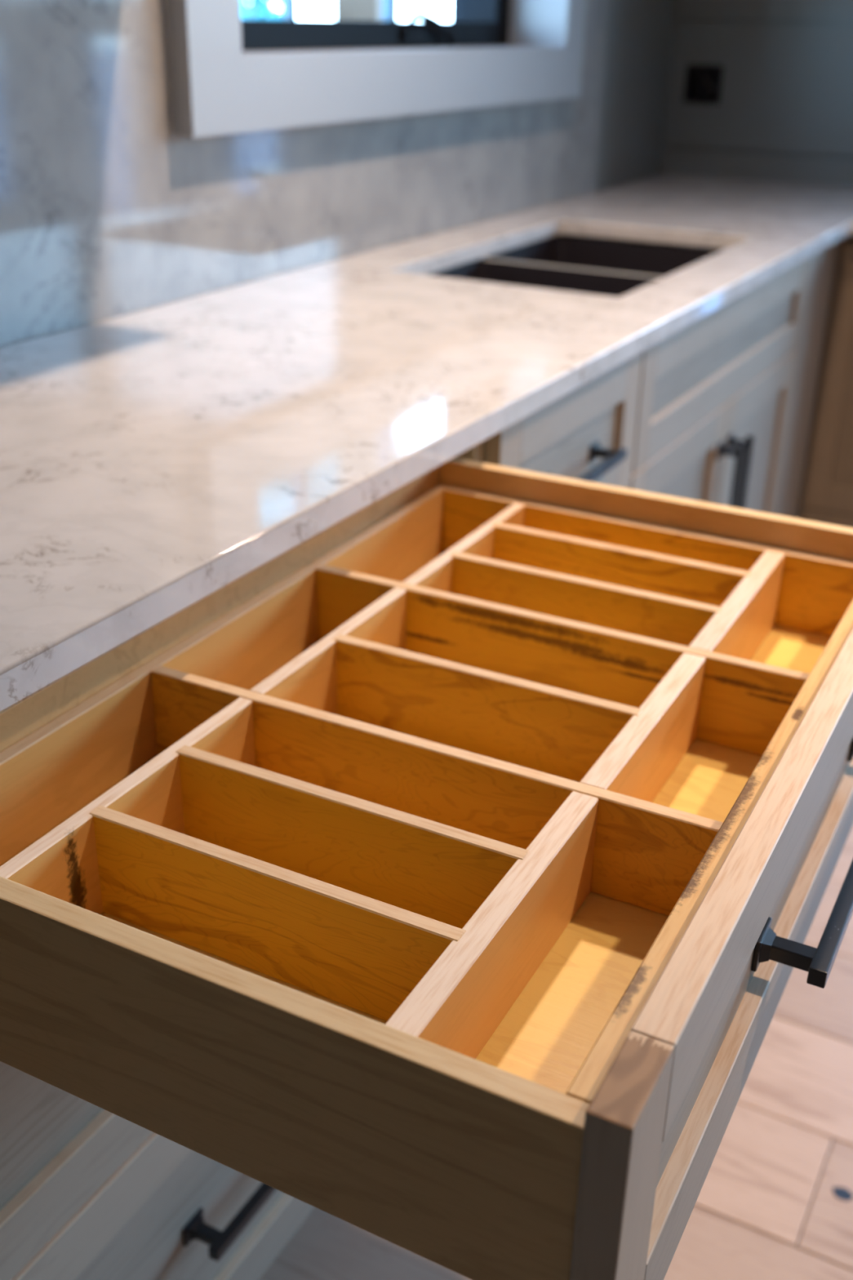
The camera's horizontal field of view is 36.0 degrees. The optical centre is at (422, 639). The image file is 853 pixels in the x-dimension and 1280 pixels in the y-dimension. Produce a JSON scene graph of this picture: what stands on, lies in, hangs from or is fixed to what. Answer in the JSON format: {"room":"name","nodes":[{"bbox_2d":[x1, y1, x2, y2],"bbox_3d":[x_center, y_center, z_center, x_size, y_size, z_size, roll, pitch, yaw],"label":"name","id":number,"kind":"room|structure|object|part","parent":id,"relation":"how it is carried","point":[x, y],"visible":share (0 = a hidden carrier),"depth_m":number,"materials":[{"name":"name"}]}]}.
{"room":"kitchen","nodes":[
{"label":"kitchen","id":0,"kind":"room"},
{"bbox_2d":[0,0,675,346],"bbox_3d":[-0.884,-0.442,1.125,0.208,2.510,6.462,14,28,25],"label":"wall","id":1,"kind":"structure","parent":0,"point":[639,33],"depth_m":3.31,"materials":[{"name":"grey paint"}]},
{"bbox_2d":[0,0,608,346],"bbox_3d":[-0.519,-0.960,1.351,0.012,1.316,3.955,14,28,25],"label":"backsplash","id":2,"kind":"structure","parent":1,"relation":"attached to","point":[106,211],"depth_m":1.86,"materials":[{"name":"grey stone"}]},
{"bbox_2d":[165,0,586,137],"bbox_3d":[-0.079,-1.482,2.172,0.242,1.123,1.392,14,28,25],"label":"window","id":3,"kind":"structure","parent":1,"relation":"in","point":[229,73],"depth_m":2.21,"materials":[{"name":"grey paint"}]},
{"bbox_3d":[-0.142,-1.105,2.395,0.107,0.046,1.045,14,28,25],"label":"frame sill","id":4,"kind":"part","parent":3,"relation":"part of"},
{"bbox_3d":[-0.036,-1.051,2.360,0.136,0.019,1.190,14,28,25],"label":"sill","id":5,"kind":"part","parent":3,"relation":"part of","materials":[{"name":"grey paint"}]},
{"bbox_3d":[0.011,-1.174,2.519,0.031,0.060,0.180,14,28,25],"label":"crank handle","id":6,"kind":"part","parent":3,"relation":"part of","materials":[{"name":"black metal"}]},
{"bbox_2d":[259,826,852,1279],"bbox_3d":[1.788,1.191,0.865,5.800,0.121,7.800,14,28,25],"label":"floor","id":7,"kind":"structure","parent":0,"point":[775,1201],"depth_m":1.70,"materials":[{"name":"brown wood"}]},
{"bbox_2d":[0,442,852,1279],"bbox_3d":[-0.174,0.334,1.347,1.143,0.943,0.928,14,28,25],"label":"base cabinet","id":8,"kind":"object","parent":7,"relation":"on","point":[171,1108],"visible":0.53,"depth_m":0.73,"materials":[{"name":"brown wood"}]},
{"bbox_3d":[-0.153,0.241,1.287,0.006,0.158,0.817,14,28,25],"label":"panel","id":9,"kind":"part","parent":8,"relation":"part of","materials":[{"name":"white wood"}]},
{"bbox_3d":[-0.151,0.336,1.330,0.020,0.062,0.805,14,28,25],"label":"rail","id":10,"kind":"part","parent":8,"relation":"part of","materials":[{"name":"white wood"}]},
{"bbox_3d":[-0.152,0.397,1.359,0.020,0.062,0.805,14,28,25],"label":"rail","id":11,"kind":"part","parent":8,"relation":"part of","materials":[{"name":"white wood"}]},
{"bbox_3d":[-0.159,0.522,1.421,0.006,0.229,0.817,14,28,25],"label":"panel","id":12,"kind":"part","parent":8,"relation":"part of","materials":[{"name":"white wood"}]},
{"bbox_3d":[-0.137,0.531,1.411,0.044,0.024,0.339,14,28,25],"label":"handle","id":13,"kind":"part","parent":8,"relation":"part of","materials":[{"name":"black metal"}]},
{"bbox_3d":[-0.157,0.649,1.479,0.020,0.062,0.805,14,28,25],"label":"rail","id":14,"kind":"part","parent":8,"relation":"part of","materials":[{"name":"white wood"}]},
{"bbox_2d":[0,484,852,1059],"bbox_3d":[0.040,0.064,1.042,0.475,0.077,0.802,14,28,24],"label":"drawer organizer","id":15,"kind":"object","parent":8,"relation":"on","point":[400,823],"visible":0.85,"depth_m":0.97,"materials":[{"name":"brown wood"}]},
{"bbox_3d":[-0.198,0.071,1.805,0.580,0.864,0.018,14,28,25],"label":"panel","id":16,"kind":"part","parent":8,"relation":"part of","materials":[{"name":"brown wood"}]},
{"bbox_3d":[0.294,0.062,0.944,0.022,0.062,0.805,14,28,24],"label":"rail","id":17,"kind":"part","parent":8,"relation":"part of","materials":[{"name":"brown wood"}]},
{"bbox_3d":[0.291,0.193,1.006,0.022,0.062,0.805,14,28,24],"label":"rail","id":18,"kind":"part","parent":8,"relation":"part of","materials":[{"name":"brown wood"}]},
{"bbox_3d":[0.288,0.127,0.977,0.008,0.095,0.817,14,28,24],"label":"panel","id":19,"kind":"part","parent":8,"relation":"part of","materials":[{"name":"white wood"}]},
{"bbox_3d":[0.312,0.148,0.972,0.047,0.024,0.339,14,28,24],"label":"handle","id":20,"kind":"part","parent":8,"relation":"part of","materials":[{"name":"black metal"}]},
{"bbox_2d":[480,351,643,488],"bbox_3d":[-0.058,0.019,2.011,0.642,0.943,0.477,14,28,25],"label":"drawer front","id":21,"kind":"object","parent":7,"relation":"on","point":[588,433],"visible":0.13,"depth_m":1.75,"materials":[{"name":"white wood"}]},
{"bbox_3d":[-0.188,0.063,1.821,0.580,0.864,0.018,14,28,25],"label":"panel","id":22,"kind":"part","parent":21,"relation":"part of","materials":[{"name":"brown wood"}]},
{"bbox_3d":[0.189,-0.240,1.743,0.006,0.095,0.368,14,28,25],"label":"panel","id":23,"kind":"part","parent":21,"relation":"part of","materials":[{"name":"white wood"}]},
{"bbox_3d":[0.194,-0.304,1.710,0.020,0.062,0.356,14,28,25],"label":"rail","id":24,"kind":"part","parent":21,"relation":"part of","materials":[{"name":"white wood"}]},
{"bbox_3d":[0.215,-0.225,1.746,0.044,0.024,0.204,14,28,25],"label":"handle","id":25,"kind":"part","parent":21,"relation":"part of","materials":[{"name":"black metal"}]},
{"bbox_3d":[0.192,-0.174,1.772,0.020,0.062,0.356,14,28,25],"label":"rail","id":26,"kind":"part","parent":21,"relation":"part of","materials":[{"name":"white wood"}]},
{"bbox_2d":[475,233,810,514],"bbox_3d":[0.299,-0.251,2.594,0.654,0.943,0.986,14,28,25],"label":"base cabinet","id":27,"kind":"object","parent":7,"relation":"on","point":[715,393],"visible":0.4,"depth_m":2.35,"materials":[{"name":"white wood"}]},
{"bbox_3d":[0.506,-0.472,2.975,0.580,0.864,0.018,14,28,25],"label":"panel","id":28,"kind":"part","parent":27,"relation":"part of","materials":[{"name":"brown wood"}]},
{"bbox_3d":[0.425,-0.308,2.183,0.020,0.062,0.374,14,28,25],"label":"rail","id":29,"kind":"part","parent":27,"relation":"part of","materials":[{"name":"white wood"}]},
{"bbox_3d":[0.415,-0.051,2.308,0.006,0.522,0.386,14,28,25],"label":"panel","id":30,"kind":"part","parent":27,"relation":"part of","materials":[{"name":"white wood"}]},
{"bbox_3d":[0.544,-0.459,2.350,0.020,0.062,0.866,14,28,25],"label":"rail","id":31,"kind":"part","parent":27,"relation":"part of","materials":[{"name":"white wood"}]},
{"bbox_3d":[0.541,-0.518,2.324,0.006,0.080,0.878,14,28,25],"label":"panel","id":32,"kind":"part","parent":27,"relation":"part of","materials":[{"name":"white wood"}]},
{"bbox_3d":[0.546,-0.576,2.294,0.020,0.062,0.866,14,28,25],"label":"rail","id":33,"kind":"part","parent":27,"relation":"part of","materials":[{"name":"white wood"}]},
{"bbox_3d":[0.554,-0.252,2.402,0.044,0.224,0.024,14,28,25],"label":"handle","id":34,"kind":"part","parent":27,"relation":"part of","materials":[{"name":"black metal"}]},
{"bbox_3d":[0.583,-0.274,2.451,0.044,0.224,0.024,14,28,25],"label":"handle","id":35,"kind":"part","parent":27,"relation":"part of","materials":[{"name":"black metal"}]},
{"bbox_3d":[0.651,-0.233,2.700,0.006,0.522,0.385,14,28,25],"label":"panel","id":36,"kind":"part","parent":27,"relation":"part of","materials":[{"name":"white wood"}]},
{"bbox_3d":[0.660,-0.490,2.575,0.020,0.062,0.373,14,28,25],"label":"rail","id":37,"kind":"part","parent":27,"relation":"part of","materials":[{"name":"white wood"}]},
{"bbox_2d":[774,240,839,518],"bbox_3d":[0.582,-0.522,3.082,0.600,0.864,0.258,14,28,25],"label":"cabinet filler","id":38,"kind":"object","parent":27,"relation":"attached to","point":[822,264],"visible":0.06,"depth_m":2.90,"materials":[{"name":"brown wood"}]},
{"bbox_2d":[799,234,852,528],"bbox_3d":[1.177,-0.535,3.226,0.309,0.942,0.634,14,28,25],"label":"base cabinet","id":39,"kind":"object","parent":7,"relation":"on","point":[828,491],"visible":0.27,"depth_m":3.04,"materials":[{"name":"brown wood"}]},
{"bbox_2d":[0,173,852,713],"bbox_3d":[0.010,-0.341,1.639,0.944,0.030,4.462,14,28,25],"label":"countertop","id":40,"kind":"structure","parent":39,"relation":"on","point":[153,460],"depth_m":1.47,"materials":[{"name":"white stone"}]},
{"bbox_2d":[429,235,723,297],"bbox_3d":[0.291,-0.578,2.428,0.422,0.207,0.747,14,28,25],"label":"sink","id":41,"kind":"object","parent":40,"relation":"in","point":[613,268],"visible":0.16,"depth_m":2.63,"materials":[{"name":"black metal"}]},
{"bbox_3d":[0.201,-0.508,2.278,0.422,0.207,0.370,14,28,25],"label":"bowl","id":42,"kind":"part","parent":41,"relation":"part of","materials":[{"name":"black metal"}]},
{"bbox_3d":[0.385,-0.650,2.584,0.422,0.207,0.354,14,28,25],"label":"bowl","id":43,"kind":"part","parent":41,"relation":"part of","materials":[{"name":"black metal"}]},
{"bbox_3d":[1.046,-0.258,3.098,0.192,0.062,0.020,14,28,25],"label":"rail","id":44,"kind":"part","parent":39,"relation":"part of","materials":[{"name":"brown wood"}]},
{"bbox_3d":[1.047,-0.317,3.070,0.192,0.062,0.020,14,28,25],"label":"rail","id":45,"kind":"part","parent":39,"relation":"part of","materials":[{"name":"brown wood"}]},
{"bbox_3d":[1.054,-0.571,2.954,0.204,0.508,0.008,14,28,25],"label":"panel","id":46,"kind":"part","parent":39,"relation":"part of","materials":[{"name":"brown wood"}]},
{"bbox_2d":[660,0,852,518],"bbox_3d":[1.129,-1.471,3.369,0.962,2.510,0.200,14,28,25],"label":"wall","id":47,"kind":"structure","parent":0,"point":[784,113],"depth_m":3.41,"materials":[{"name":"grey paint"}]},
{"bbox_2d":[683,64,724,104],"bbox_3d":[0.760,-1.483,3.503,0.098,0.094,0.070,14,28,25],"label":"electrical box","id":48,"kind":"object","parent":47,"relation":"attached to","point":[703,85],"visible":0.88,"depth_m":3.52,"materials":[{"name":"plastic"}]},
{"label":"outside","id":49,"kind":"structure","parent":0,"visible":0},
{"bbox_3d":[6.265,-4.482,13.498,80.000,0.300,70.000,14,28,25],"label":"ground","id":50,"kind":"structure","parent":49,"visible":0},
{"bbox_2d":[240,0,282,19],"bbox_3d":[-1.485,-4.579,10.969,0.837,1.787,0.824,14,28,25],"label":"shrub","id":51,"kind":"object","parent":50,"relation":"on","point":[255,9],"visible":0.19,"depth_m":10.64,"materials":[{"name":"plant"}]},
{"bbox_2d":[333,0,399,21],"bbox_3d":[-0.439,-6.626,10.162,0.430,6.200,0.350,14,28,25],"label":"column","id":52,"kind":"structure","parent":50,"relation":"on","point":[344,10],"depth_m":10.70,"materials":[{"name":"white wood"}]}
]}

